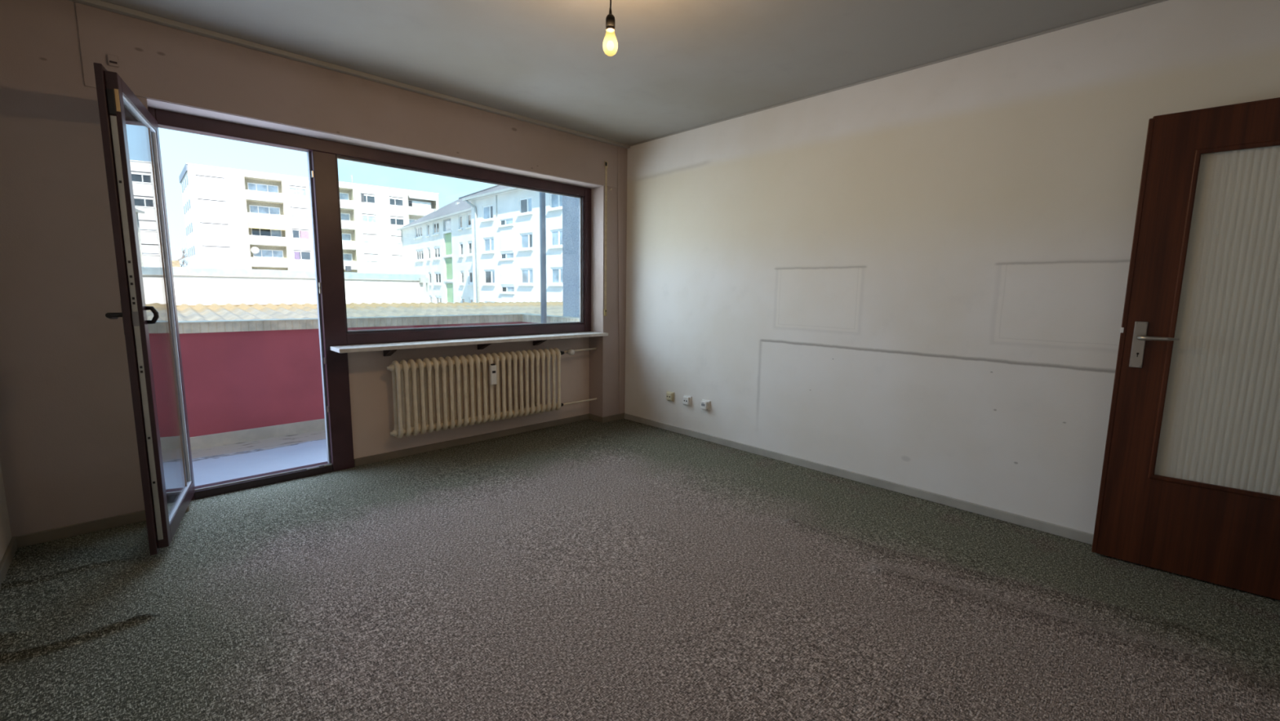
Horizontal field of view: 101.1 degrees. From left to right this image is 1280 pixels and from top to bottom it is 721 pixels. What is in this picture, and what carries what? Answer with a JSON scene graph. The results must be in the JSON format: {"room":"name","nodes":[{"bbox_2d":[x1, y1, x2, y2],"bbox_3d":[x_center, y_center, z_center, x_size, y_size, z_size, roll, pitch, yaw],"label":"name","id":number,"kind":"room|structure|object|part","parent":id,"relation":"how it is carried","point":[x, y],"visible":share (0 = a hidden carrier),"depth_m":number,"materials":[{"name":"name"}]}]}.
{"room":"empty living room","nodes":[
{"label":"empty living room","id":0,"kind":"room"},
{"bbox_2d":[0,462,11,563],"bbox_3d":[-1.115,0.031,0.339,0.200,2.750,5.870,-6,10,-44],"label":"wall","id":1,"kind":"structure","parent":0,"point":[5,528],"depth_m":2.33,"materials":[{"name":"paint"}]},
{"bbox_2d":[0,537,17,588],"bbox_3d":[-1.361,1.064,0.871,0.013,0.055,4.356,-6,10,-44],"label":"baseboard","id":2,"kind":"structure","parent":1,"relation":"attached to","point":[6,562],"depth_m":2.26,"materials":[{"name":"paint"}]},
{"bbox_2d":[191,429,327,486],"bbox_3d":[-2.377,0.777,4.289,4.300,0.200,1.450,-6,10,-44],"label":"floor","id":3,"kind":"structure","parent":0,"point":[215,464],"depth_m":3.93,"materials":[{"name":"concrete"}]},
{"bbox_2d":[177,313,579,449],"bbox_3d":[-2.425,0.198,4.198,4.400,0.998,1.443,-6,10,-44],"label":"parapet","id":4,"kind":"object","parent":3,"relation":"on","point":[245,380],"visible":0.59,"depth_m":4.34,"materials":[{"name":"red paint"}]},
{"bbox_2d":[539,191,546,323],"bbox_3d":[-1.006,-0.991,5.477,0.110,3.030,0.107,-6,10,-44],"label":"post","id":5,"kind":"object","parent":3,"relation":"on","point":[542,195],"visible":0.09,"depth_m":5.44,"materials":[{"name":"metal"}]},
{"bbox_2d":[0,0,618,537],"bbox_3d":[-1.610,-0.421,3.704,3.810,2.750,0.300,-6,10,-44],"label":"wall","id":6,"kind":"structure","parent":0,"point":[69,455],"depth_m":2.48,"materials":[{"name":"paint"}]},
{"bbox_2d":[106,53,119,67],"bbox_3d":[-2.480,-1.411,2.479,0.036,0.050,0.015,-6,10,-44],"label":"guide","id":7,"kind":"object","parent":6,"relation":"attached to","point":[113,60],"visible":1,"depth_m":2.48,"materials":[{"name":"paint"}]},
{"bbox_2d":[11,413,624,547],"bbox_3d":[-1.585,0.674,3.808,3.810,0.058,0.219,-6,10,-44],"label":"baseboard","id":8,"kind":"structure","parent":6,"relation":"attached to","point":[53,534],"depth_m":3.67,"materials":[{"name":"paint"}]},
{"bbox_2d":[75,2,617,188],"bbox_3d":[-1.385,-1.580,3.547,3.285,0.358,0.017,-6,10,-44],"label":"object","id":9,"kind":"structure","parent":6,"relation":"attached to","point":[158,62],"depth_m":3.04,"materials":[{"name":"paint"}]},
{"bbox_2d":[67,0,630,148],"bbox_3d":[-1.472,-1.755,3.403,3.810,0.024,0.045,-6,10,-44],"label":"curtain rail","id":10,"kind":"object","parent":6,"relation":"attached to","point":[99,4],"depth_m":3.00,"materials":[{"name":"paint"}]},
{"bbox_2d":[147,107,591,500],"bbox_3d":[-1.538,-0.368,3.891,2.922,2.158,0.115,-6,10,-44],"label":"window","id":11,"kind":"structure","parent":6,"relation":"in","point":[322,155],"depth_m":3.43,"materials":[{"name":"wood"}]},
{"bbox_2d":[93,62,195,555],"bbox_3d":[-2.341,-0.198,2.516,0.170,2.040,0.783,-4,9,-33],"label":"door","id":12,"kind":"structure","parent":11,"relation":"attached to","point":[115,99],"depth_m":2.25,"materials":[{"name":"brown wood"}]},
{"bbox_3d":[-2.234,-0.185,2.259,0.069,0.145,0.141,-4,9,-33],"label":"handle","id":13,"kind":"part","parent":12,"relation":"part of","materials":[{"name":"black plastic"}]},
{"bbox_3d":[-2.309,-1.162,2.409,0.038,0.060,0.640,-4,9,-33],"label":"rail","id":14,"kind":"part","parent":12,"relation":"part of","materials":[{"name":"brown wood"}]},
{"bbox_3d":[-2.115,-0.197,2.287,0.039,0.078,0.018,-4,9,-33],"label":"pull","id":15,"kind":"part","parent":12,"relation":"part of","materials":[{"name":"black plastic"}]},
{"bbox_3d":[-2.334,0.754,2.662,0.038,0.075,0.640,-4,9,-33],"label":"rail","id":16,"kind":"part","parent":12,"relation":"part of","materials":[{"name":"brown wood"}]},
{"bbox_3d":[-2.300,0.714,3.260,0.700,0.007,0.012,-6,10,-44],"label":"threshold rail","id":17,"kind":"part","parent":11,"relation":"part of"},
{"bbox_3d":[-2.120,0.696,3.411,0.070,0.007,0.019,-6,10,-44],"label":"threshold plate","id":18,"kind":"part","parent":11,"relation":"part of","materials":[{"name":"metal"}]},
{"bbox_3d":[-1.245,-0.224,4.177,1.980,0.075,0.085,-6,10,-44],"label":"rail","id":19,"kind":"part","parent":11,"relation":"part of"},
{"bbox_2d":[346,331,589,458],"bbox_3d":[-1.256,0.339,4.302,2.060,1.095,0.100,-6,10,-44],"label":"wall niche","id":20,"kind":"object","parent":6,"relation":"in","point":[371,384],"visible":0.36,"depth_m":4.01,"materials":[{"name":"paint"}]},
{"bbox_2d":[386,347,597,438],"bbox_3d":[-1.071,0.198,4.253,1.836,0.549,0.196,-6,10,-44],"label":"radiator","id":21,"kind":"object","parent":20,"relation":"attached to","point":[402,371],"visible":1,"depth_m":3.96,"materials":[{"name":"metal"}]},
{"bbox_3d":[-0.613,-0.075,4.596,0.052,0.052,0.091,-6,10,-44],"label":"valve knob","id":22,"kind":"part","parent":21,"relation":"part of","materials":[{"name":"white plastic"}]},
{"bbox_2d":[329,331,608,355],"bbox_3d":[-1.155,-0.125,4.090,2.180,0.094,0.245,-6,10,-44],"label":"window sill","id":23,"kind":"structure","parent":6,"relation":"attached to","point":[388,348],"depth_m":3.83,"materials":[{"name":"stone"}]},
{"bbox_2d":[604,160,608,315],"bbox_3d":[-0.303,-1.066,4.664,0.032,1.340,0.018,-6,10,-44],"label":"belt","id":24,"kind":"object","parent":6,"relation":"attached to","point":[606,162],"visible":1,"depth_m":4.64,"materials":[{"name":"grey fabric"}]},
{"bbox_2d":[617,146,627,413],"bbox_3d":[-0.178,-0.669,4.858,0.118,2.476,0.019,-6,10,-44],"label":"pipe","id":25,"kind":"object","parent":6,"relation":"attached to","point":[621,152],"depth_m":4.83,"materials":[{"name":"paint"}]},
{"bbox_2d":[100,0,1155,145],"bbox_3d":[0.415,-1.585,1.458,4.210,0.200,6.070,-6,10,-44],"label":"ceiling","id":26,"kind":"structure","parent":0,"point":[677,65],"depth_m":2.74,"materials":[{"name":"paint"}]},
{"bbox_2d":[602,0,617,56],"bbox_3d":[-0.114,-1.377,2.033,0.080,0.376,0.080,-6,10,-44],"label":"pendant bulb","id":27,"kind":"object","parent":26,"relation":"hanging from","point":[610,44],"visible":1,"depth_m":2.03,"materials":[{"name":"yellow glass"}]},
{"bbox_3d":[-0.116,-1.237,2.052,0.060,0.092,0.060,-6,10,-44],"label":"glass","id":28,"kind":"part","parent":27,"relation":"part of","materials":[{"name":"glass"}]},
{"bbox_2d":[0,418,1279,720],"bbox_3d":[0.346,0.973,1.833,3.810,0.031,5.770,-6,10,-44],"label":"floor","id":29,"kind":"structure","parent":0,"point":[622,569],"depth_m":2.03,"materials":[{"name":"carpet"}]},
{"bbox_2d":[562,0,1279,533],"bbox_3d":[1.530,-0.407,3.341,0.200,3.000,6.555,-6,10,-44],"label":"wall","id":30,"kind":"structure","parent":0,"point":[917,277],"depth_m":3.04,"materials":[{"name":"paint"}]},
{"bbox_2d":[666,391,674,401],"bbox_3d":[0.258,0.312,4.583,0.031,0.080,0.084,-6,10,-44],"label":"wall socket","id":31,"kind":"object","parent":30,"relation":"attached to","point":[669,395],"visible":1,"depth_m":4.57,"materials":[{"name":"beige plastic"}]},
{"bbox_2d":[683,395,691,405],"bbox_3d":[0.393,0.339,4.445,0.031,0.080,0.084,-6,10,-44],"label":"wall socket","id":32,"kind":"object","parent":30,"relation":"attached to","point":[686,399],"visible":1,"depth_m":4.43,"materials":[{"name":"white plastic"}]},
{"bbox_2d":[700,399,710,410],"bbox_3d":[0.528,0.365,4.301,0.041,0.080,0.084,-6,10,-44],"label":"wall socket","id":33,"kind":"object","parent":30,"relation":"attached to","point":[704,404],"visible":1,"depth_m":4.29,"materials":[{"name":"white plastic"}]},
{"bbox_2d":[624,413,1093,544],"bbox_3d":[1.343,0.751,3.519,0.017,0.052,4.288,-6,10,-44],"label":"baseboard","id":34,"kind":"structure","parent":30,"relation":"attached to","point":[1067,532],"depth_m":3.26,"materials":[{"name":"paint"}]},
{"bbox_2d":[629,0,1168,146],"bbox_3d":[1.413,-1.690,3.160,0.008,0.012,4.325,-6,10,-44],"label":"trim","id":35,"kind":"structure","parent":30,"relation":"attached to","point":[1156,1],"depth_m":2.90,"materials":[{"name":"paint"}]},
{"label":"outside","id":36,"kind":"structure","parent":0,"visible":0},
{"bbox_3d":[-80.607,-6.756,116.908,280.000,0.200,247.500,-6,10,-44],"label":"ground","id":37,"kind":"structure","parent":36,"visible":0},
{"bbox_2d":[171,260,180,266],"bbox_3d":[-51.362,-3.926,52.767,8.800,12.400,8.800,-6,10,-44],"label":"house","id":38,"kind":"structure","parent":37,"relation":"on","point":[175,263],"depth_m":54.31,"materials":[{"name":"tile"}]},
{"bbox_2d":[177,248,188,266],"bbox_3d":[-67.210,-8.669,75.233,9.040,14.901,9.324,-6,10,-44],"label":"bare tree","id":39,"kind":"object","parent":37,"relation":"on","point":[184,251],"visible":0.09,"depth_m":76.08,"materials":[{"name":"grey plant"}]},
{"bbox_2d":[172,266,429,305],"bbox_3d":[-16.349,2.449,12.731,19.200,9.800,9.160,-6,10,-44],"label":"building","id":40,"kind":"structure","parent":37,"relation":"on","point":[193,286],"depth_m":13.05,"materials":[{"name":"concrete"}]},
{"bbox_2d":[176,301,563,321],"bbox_3d":[-4.034,-0.685,11.200,19.500,0.852,9.657,-6,10,-44],"label":"corrugated roof","id":41,"kind":"structure","parent":40,"relation":"on","point":[199,312],"depth_m":12.47,"materials":[{"name":"brown tile"}]},
{"bbox_2d":[418,277,429,291],"bbox_3d":[-6.331,-2.218,15.466,0.260,0.400,0.090,-6,10,-44],"label":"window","id":42,"kind":"structure","parent":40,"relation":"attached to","point":[421,280],"depth_m":15.47,"materials":[{"name":"grey metal"}]},
{"bbox_2d":[178,163,439,274],"bbox_3d":[-47.167,-14.279,78.323,31.235,25.730,11.850,-5,10,-37],"label":"apartment block","id":43,"kind":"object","parent":37,"relation":"on","point":[234,218],"visible":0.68,"depth_m":70.60,"materials":[{"name":"beige paint"}]},
{"bbox_2d":[195,175,224,188],"bbox_3d":[-53.405,-22.233,65.494,2.730,1.260,0.030,-5,10,-37],"label":"shutter","id":44,"kind":"object","parent":43,"relation":"hanging from","point":[202,181],"depth_m":65.49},
{"bbox_2d":[198,199,226,211],"bbox_3d":[-53.443,-19.418,65.867,2.730,1.260,0.030,-5,10,-37],"label":"shutter","id":45,"kind":"object","parent":43,"relation":"hanging from","point":[204,205],"depth_m":65.86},
{"bbox_2d":[200,222,228,234],"bbox_3d":[-53.481,-16.603,66.239,2.730,1.260,0.030,-5,10,-37],"label":"shutter","id":46,"kind":"object","parent":43,"relation":"hanging from","point":[205,228],"depth_m":66.19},
{"bbox_2d":[202,246,231,257],"bbox_3d":[-53.519,-13.787,66.612,2.730,1.260,0.030,-5,10,-37],"label":"shutter","id":47,"kind":"object","parent":43,"relation":"hanging from","point":[207,251],"depth_m":66.60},
{"bbox_3d":[-50.934,-22.675,69.159,0.838,1.040,0.025,-5,10,-37],"label":"pane","id":48,"kind":"part","parent":43,"relation":"part of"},
{"bbox_3d":[-50.971,-19.860,69.532,0.838,1.040,0.025,-5,10,-37],"label":"pane","id":49,"kind":"part","parent":43,"relation":"part of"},
{"bbox_3d":[-50.284,-14.390,68.823,0.920,0.920,0.190,-5,10,-37],"label":"satellite dish","id":50,"kind":"part","parent":43,"relation":"part of","materials":[{"name":"white metal"}]},
{"bbox_3d":[-51.009,-17.045,69.905,0.838,1.040,0.025,-5,10,-37],"label":"pane","id":51,"kind":"part","parent":43,"relation":"part of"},
{"bbox_3d":[-51.047,-14.229,70.277,0.838,1.040,0.025,-5,10,-37],"label":"pane","id":52,"kind":"part","parent":43,"relation":"part of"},
{"bbox_3d":[-50.086,-22.750,69.811,1.106,1.040,0.025,-5,10,-37],"label":"pane","id":53,"kind":"part","parent":43,"relation":"part of","materials":[{"name":"glass"}]},
{"bbox_3d":[-50.123,-19.935,70.184,1.106,1.040,0.025,-5,10,-37],"label":"pane","id":54,"kind":"part","parent":43,"relation":"part of","materials":[{"name":"glass"}]},
{"bbox_3d":[-49.116,-21.459,68.918,4.050,1.080,0.110,-5,10,-37],"label":"balustrade","id":55,"kind":"part","parent":43,"relation":"part of","materials":[{"name":"concrete"}]},
{"bbox_3d":[-50.161,-17.119,70.556,1.106,1.040,0.025,-5,10,-37],"label":"pane","id":56,"kind":"part","parent":43,"relation":"part of","materials":[{"name":"glass"}]},
{"bbox_3d":[-49.153,-18.643,69.290,4.050,1.080,0.110,-5,10,-37],"label":"balustrade","id":57,"kind":"part","parent":43,"relation":"part of","materials":[{"name":"concrete"}]},
{"bbox_3d":[-50.199,-14.304,70.929,1.106,1.040,0.025,-5,10,-37],"label":"pane","id":58,"kind":"part","parent":43,"relation":"part of","materials":[{"name":"glass"}]},
{"bbox_3d":[-49.191,-15.828,69.663,4.050,1.080,0.110,-5,10,-37],"label":"balustrade","id":59,"kind":"part","parent":43,"relation":"part of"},
{"bbox_3d":[-49.229,-13.013,70.036,4.050,1.080,0.110,-5,10,-37],"label":"balustrade","id":60,"kind":"part","parent":43,"relation":"part of","materials":[{"name":"concrete"}]},
{"bbox_3d":[-49.132,-22.834,70.544,1.106,1.040,0.025,-5,10,-37],"label":"pane","id":61,"kind":"part","parent":43,"relation":"part of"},
{"bbox_3d":[-49.169,-20.019,70.917,1.106,1.040,0.025,-5,10,-37],"label":"pane","id":62,"kind":"part","parent":43,"relation":"part of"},
{"bbox_3d":[-49.207,-17.204,71.289,1.106,1.040,0.025,-5,10,-37],"label":"pane","id":63,"kind":"part","parent":43,"relation":"part of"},
{"bbox_3d":[-49.245,-14.389,71.662,1.106,1.040,0.025,-5,10,-37],"label":"pane","id":64,"kind":"part","parent":43,"relation":"part of","materials":[{"name":"glass"}]},
{"bbox_3d":[-46.664,-22.840,70.760,0.771,1.138,0.025,-5,10,-37],"label":"pane","id":65,"kind":"part","parent":43,"relation":"part of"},
{"bbox_3d":[-46.739,-17.209,71.505,0.771,1.138,0.025,-5,10,-37],"label":"pane","id":66,"kind":"part","parent":43,"relation":"part of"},
{"bbox_2d":[294,251,299,259],"bbox_3d":[-46.756,-14.326,71.824,0.580,1.080,0.030,-5,10,-37],"label":"curtain","id":67,"kind":"object","parent":43,"relation":"hanging from","point":[296,253],"depth_m":71.82,"materials":[{"name":"fabric"}]},
{"bbox_2d":[288,186,306,189],"bbox_3d":[-46.147,-23.325,71.009,1.990,0.350,0.030,-5,10,-37],"label":"shutter","id":68,"kind":"object","parent":43,"relation":"hanging from","point":[290,187],"depth_m":71.01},
{"bbox_2d":[290,207,308,217],"bbox_3d":[-46.189,-20.138,71.431,1.990,1.100,0.030,-5,10,-37],"label":"shutter","id":69,"kind":"object","parent":43,"relation":"hanging from","point":[295,211],"depth_m":71.44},
{"bbox_3d":[-45.853,-22.911,71.383,1.099,1.138,0.025,-5,10,-37],"label":"pane","id":70,"kind":"part","parent":43,"relation":"part of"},
{"bbox_2d":[300,230,309,239],"bbox_3d":[-45.876,-17.216,72.099,0.950,1.080,0.030,-5,10,-37],"label":"curtain","id":71,"kind":"object","parent":43,"relation":"hanging from","point":[304,234],"depth_m":72.10,"materials":[{"name":"fabric"}]},
{"bbox_3d":[-45.967,-14.466,72.501,1.099,1.138,0.025,-5,10,-37],"label":"pane","id":72,"kind":"part","parent":43,"relation":"part of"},
{"bbox_3d":[-42.488,-23.421,75.650,1.106,1.040,0.025,-5,10,-37],"label":"pane","id":73,"kind":"part","parent":43,"relation":"part of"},
{"bbox_3d":[-42.526,-20.606,76.023,1.106,1.040,0.025,-5,10,-37],"label":"pane","id":74,"kind":"part","parent":43,"relation":"part of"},
{"bbox_3d":[-42.563,-17.791,76.396,1.106,1.040,0.025,-5,10,-37],"label":"pane","id":75,"kind":"part","parent":43,"relation":"part of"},
{"bbox_3d":[-42.472,-22.045,74.024,4.050,1.080,0.110,-5,10,-37],"label":"balustrade","id":76,"kind":"part","parent":43,"relation":"part of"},
{"bbox_3d":[-42.601,-14.976,76.768,1.106,1.040,0.025,-5,10,-37],"label":"pane","id":77,"kind":"part","parent":43,"relation":"part of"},
{"bbox_3d":[-42.509,-19.230,74.397,4.050,1.080,0.110,-5,10,-37],"label":"balustrade","id":78,"kind":"part","parent":43,"relation":"part of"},
{"bbox_3d":[-42.547,-16.415,74.769,4.050,1.080,0.110,-5,10,-37],"label":"balustrade","id":79,"kind":"part","parent":43,"relation":"part of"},
{"bbox_3d":[-42.585,-13.600,75.142,4.050,1.080,0.110,-5,10,-37],"label":"balustrade","id":80,"kind":"part","parent":43,"relation":"part of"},
{"bbox_2d":[360,193,364,202],"bbox_3d":[-39.935,-23.420,75.822,0.400,1.200,0.030,-5,10,-37],"label":"shutter","id":81,"kind":"object","parent":43,"relation":"hanging from","point":[362,194],"depth_m":75.81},
{"bbox_3d":[-39.904,-20.625,76.357,0.721,1.138,0.025,-5,10,-37],"label":"pane","id":82,"kind":"part","parent":43,"relation":"part of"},
{"bbox_2d":[361,213,376,217],"bbox_3d":[-39.414,-21.108,76.585,1.870,0.350,0.030,-5,10,-37],"label":"shutter","id":83,"kind":"object","parent":43,"relation":"hanging from","point":[362,215],"depth_m":76.59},
{"bbox_2d":[362,234,377,242],"bbox_3d":[-39.456,-17.921,77.007,1.870,1.100,0.030,-5,10,-37],"label":"shutter","id":84,"kind":"object","parent":43,"relation":"hanging from","point":[366,237],"depth_m":76.98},
{"bbox_2d":[364,253,377,262],"bbox_3d":[-39.494,-15.106,77.380,1.870,1.100,0.030,-5,10,-37],"label":"shutter","id":85,"kind":"object","parent":43,"relation":"hanging from","point":[367,257],"depth_m":77.36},
{"bbox_3d":[-39.103,-23.508,76.571,1.029,1.138,0.025,-5,10,-37],"label":"pane","id":86,"kind":"part","parent":43,"relation":"part of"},
{"bbox_3d":[-39.141,-20.692,76.944,1.029,1.138,0.025,-5,10,-37],"label":"pane","id":87,"kind":"part","parent":43,"relation":"part of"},
{"bbox_3d":[-36.865,-23.705,78.291,0.750,1.138,0.025,-5,10,-37],"label":"pane","id":88,"kind":"part","parent":43,"relation":"part of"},
{"bbox_3d":[-36.902,-20.890,78.664,0.750,1.138,0.025,-5,10,-37],"label":"pane","id":89,"kind":"part","parent":43,"relation":"part of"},
{"bbox_2d":[391,235,401,243],"bbox_3d":[-36.439,-18.187,79.326,1.940,1.100,0.030,-5,10,-37],"label":"shutter","id":90,"kind":"object","parent":43,"relation":"hanging from","point":[394,239],"depth_m":79.15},
{"bbox_2d":[389,196,403,199],"bbox_3d":[-36.359,-24.189,78.531,1.940,0.350,0.030,-5,10,-37],"label":"shutter","id":91,"kind":"object","parent":43,"relation":"hanging from","point":[390,197],"depth_m":78.55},
{"bbox_2d":[391,255,402,262],"bbox_3d":[-36.477,-15.372,79.699,1.940,1.100,0.030,-5,10,-37],"label":"shutter","id":92,"kind":"object","parent":43,"relation":"hanging from","point":[395,259],"depth_m":79.54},
{"bbox_2d":[390,216,404,219],"bbox_3d":[-36.396,-21.374,78.904,1.940,0.350,0.030,-5,10,-37],"label":"shutter","id":93,"kind":"object","parent":43,"relation":"hanging from","point":[391,217],"depth_m":78.91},
{"bbox_3d":[-36.074,-23.775,78.899,1.070,1.138,0.025,-5,10,-37],"label":"pane","id":94,"kind":"part","parent":43,"relation":"part of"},
{"bbox_3d":[-36.111,-20.960,79.272,1.070,1.138,0.025,-5,10,-37],"label":"pane","id":95,"kind":"part","parent":43,"relation":"part of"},
{"bbox_3d":[-33.416,-22.845,80.984,4.150,1.080,0.110,-5,10,-37],"label":"balustrade","id":96,"kind":"part","parent":43,"relation":"part of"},
{"bbox_2d":[396,185,506,303],"bbox_3d":[-20.690,-9.928,65.713,10.240,21.117,27.450,-5,10,-39],"label":"apartment building","id":97,"kind":"structure","parent":37,"relation":"on","point":[437,245],"depth_m":61.15,"materials":[{"name":"paint"}]},
{"bbox_3d":[-21.539,-15.220,59.255,0.060,1.160,2.150,-5,10,-39],"label":"stair panel","id":98,"kind":"part","parent":97,"relation":"part of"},
{"bbox_3d":[-21.567,-13.183,59.524,0.060,2.310,2.150,-5,10,-39],"label":"stair panel","id":99,"kind":"part","parent":97,"relation":"part of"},
{"bbox_3d":[-21.603,-10.447,59.886,0.060,2.290,2.150,-5,10,-39],"label":"stair panel","id":100,"kind":"part","parent":97,"relation":"part of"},
{"bbox_3d":[-21.640,-7.721,60.247,0.060,2.090,2.150,-5,10,-39],"label":"stair panel","id":101,"kind":"part","parent":97,"relation":"part of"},
{"bbox_3d":[-17.635,-14.511,54.523,0.025,1.048,0.760,-5,10,-39],"label":"pane","id":102,"kind":"part","parent":97,"relation":"part of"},
{"bbox_3d":[-17.672,-11.686,54.897,0.025,1.048,0.760,-5,10,-39],"label":"pane","id":103,"kind":"part","parent":97,"relation":"part of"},
{"bbox_2d":[462,186,563,302],"bbox_3d":[-1.211,-7.005,45.797,24.450,21.067,17.440,8,11,44],"label":"apartment building","id":104,"kind":"structure","parent":37,"relation":"on","point":[506,237],"depth_m":43.01,"materials":[{"name":"paint"}]},
{"bbox_3d":[-13.225,-12.077,45.574,2.110,0.100,0.220,8,11,44],"label":"sill","id":105,"kind":"part","parent":104,"relation":"part of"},
{"bbox_3d":[-13.327,-12.816,45.818,1.074,1.012,0.025,8,11,44],"label":"pane","id":106,"kind":"part","parent":104,"relation":"part of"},
{"bbox_3d":[-13.390,-10.104,46.203,0.999,1.012,0.025,8,11,44],"label":"pane","id":107,"kind":"part","parent":104,"relation":"part of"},
{"bbox_3d":[-13.298,-6.625,46.295,2.110,0.100,0.220,8,11,44],"label":"sill","id":108,"kind":"part","parent":104,"relation":"part of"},
{"bbox_3d":[-13.400,-7.364,46.540,1.074,1.012,0.025,8,11,44],"label":"pane","id":109,"kind":"part","parent":104,"relation":"part of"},
{"bbox_3d":[-12.663,-12.721,45.166,0.476,1.012,0.025,8,11,44],"label":"pane","id":110,"kind":"part","parent":104,"relation":"part of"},
{"bbox_3d":[-12.726,-10.009,45.552,0.551,1.012,0.025,8,11,44],"label":"pane","id":111,"kind":"part","parent":104,"relation":"part of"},
{"bbox_3d":[-12.736,-7.269,45.888,0.476,1.012,0.025,8,11,44],"label":"pane","id":112,"kind":"part","parent":104,"relation":"part of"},
{"bbox_3d":[-11.111,-11.121,43.598,2.320,0.100,0.190,8,11,44],"label":"sill","id":113,"kind":"part","parent":104,"relation":"part of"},
{"bbox_3d":[-11.147,-8.385,43.960,2.320,0.100,0.190,8,11,44],"label":"sill","id":114,"kind":"part","parent":104,"relation":"part of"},
{"bbox_3d":[-11.184,-5.649,44.322,2.320,0.100,0.190,8,11,44],"label":"sill","id":115,"kind":"part","parent":104,"relation":"part of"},
{"bbox_3d":[-11.077,-10.034,43.733,1.900,1.850,0.035,8,11,44],"label":"stair panel","id":116,"kind":"part","parent":104,"relation":"part of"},
{"bbox_3d":[-11.114,-7.332,44.091,1.900,1.900,0.035,8,11,44],"label":"stair panel","id":117,"kind":"part","parent":104,"relation":"part of","materials":[{"name":"paint"}]},
{"bbox_3d":[-11.151,-4.557,44.458,1.900,1.900,0.035,8,11,44],"label":"stair panel","id":118,"kind":"part","parent":104,"relation":"part of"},
{"bbox_3d":[-10.717,-11.411,43.351,1.136,0.370,0.025,8,11,44],"label":"pane","id":119,"kind":"part","parent":104,"relation":"part of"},
{"bbox_3d":[-10.754,-8.675,43.713,1.136,0.370,0.025,8,11,44],"label":"pane","id":120,"kind":"part","parent":104,"relation":"part of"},
{"bbox_3d":[-10.790,-5.939,44.075,1.136,0.370,0.025,8,11,44],"label":"pane","id":121,"kind":"part","parent":104,"relation":"part of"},
{"bbox_3d":[-9.192,-12.224,41.760,0.981,1.012,0.025,8,11,44],"label":"pane","id":122,"kind":"part","parent":104,"relation":"part of","materials":[{"name":"glass"}]},
{"bbox_3d":[-9.202,-9.504,42.094,1.054,1.012,0.025,8,11,44],"label":"pane","id":123,"kind":"part","parent":104,"relation":"part of","materials":[{"name":"glass"}]},
{"bbox_3d":[-9.067,-11.481,41.494,2.080,0.100,0.220,8,11,44],"label":"sill","id":124,"kind":"part","parent":104,"relation":"part of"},
{"bbox_3d":[-9.265,-6.772,42.482,0.981,1.012,0.025,8,11,44],"label":"pane","id":125,"kind":"part","parent":104,"relation":"part of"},
{"bbox_3d":[-9.104,-8.765,41.853,2.080,0.100,0.220,8,11,44],"label":"sill","id":126,"kind":"part","parent":104,"relation":"part of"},
{"bbox_3d":[-8.539,-12.130,41.119,0.539,1.012,0.025,8,11,44],"label":"pane","id":127,"kind":"part","parent":104,"relation":"part of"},
{"bbox_3d":[-8.612,-6.678,41.841,0.539,1.012,0.025,8,11,44],"label":"pane","id":128,"kind":"part","parent":104,"relation":"part of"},
{"bbox_3d":[-8.549,-9.411,41.453,0.466,1.012,0.025,8,11,44],"label":"pane","id":129,"kind":"part","parent":104,"relation":"part of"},
{"bbox_3d":[-6.239,-8.354,39.042,1.890,0.100,0.220,8,11,44],"label":"sill","id":130,"kind":"part","parent":104,"relation":"part of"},
{"bbox_3d":[-6.202,-11.070,38.682,1.890,0.100,0.220,8,11,44],"label":"sill","id":131,"kind":"part","parent":104,"relation":"part of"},
{"bbox_3d":[-6.338,-9.094,39.283,0.863,1.012,0.025,8,11,44],"label":"pane","id":132,"kind":"part","parent":104,"relation":"part of","materials":[{"name":"glass"}]},
{"bbox_3d":[-6.278,-11.806,38.901,0.929,1.012,0.025,8,11,44],"label":"pane","id":133,"kind":"part","parent":104,"relation":"part of","materials":[{"name":"glass"}]},
{"bbox_3d":[-6.351,-6.354,39.622,0.929,1.012,0.025,8,11,44],"label":"pane","id":134,"kind":"part","parent":104,"relation":"part of","materials":[{"name":"glass"}]},
{"bbox_3d":[-5.752,-9.010,38.708,0.467,1.012,0.025,8,11,44],"label":"pane","id":135,"kind":"part","parent":104,"relation":"part of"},
{"bbox_3d":[-5.692,-11.722,38.326,0.401,1.012,0.025,8,11,44],"label":"pane","id":136,"kind":"part","parent":104,"relation":"part of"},
{"bbox_3d":[-5.765,-6.270,39.047,0.401,1.012,0.025,8,11,44],"label":"pane","id":137,"kind":"part","parent":104,"relation":"part of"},
{"bbox_3d":[2.092,-0.013,0.043,4.010,2.500,1.400,-6,10,-44],"label":"wall","id":138,"kind":"structure","parent":0,"visible":0},
{"bbox_2d":[1091,97,1279,599],"bbox_3d":[2.482,-0.021,2.085,0.875,1.971,0.106,7,10,41],"label":"door","id":139,"kind":"structure","parent":138,"relation":"in","point":[1189,486],"depth_m":2.21,"materials":[{"name":"brown wood"}]},
{"bbox_3d":[2.209,-0.070,2.335,0.043,0.205,0.008,7,10,41],"label":"handle plate","id":140,"kind":"part","parent":139,"relation":"part of","materials":[{"name":"metal"}]},
{"bbox_3d":[2.230,-0.094,2.270,0.131,0.020,0.060,7,10,41],"label":"lever","id":141,"kind":"part","parent":139,"relation":"part of","materials":[{"name":"metal"}]},
{"bbox_3d":[2.502,0.748,2.204,0.572,0.415,0.040,7,10,41],"label":"rail","id":142,"kind":"part","parent":139,"relation":"part of","materials":[{"name":"brown wood"}]},
{"bbox_3d":[2.514,-0.145,2.085,0.582,1.397,0.006,7,10,41],"label":"reeded pane","id":143,"kind":"part","parent":139,"relation":"part of","materials":[{"name":"glass"}]},
{"bbox_3d":[2.525,-0.911,1.984,0.572,0.159,0.040,7,10,41],"label":"rail","id":144,"kind":"part","parent":139,"relation":"part of","materials":[{"name":"brown wood"}]}
]}

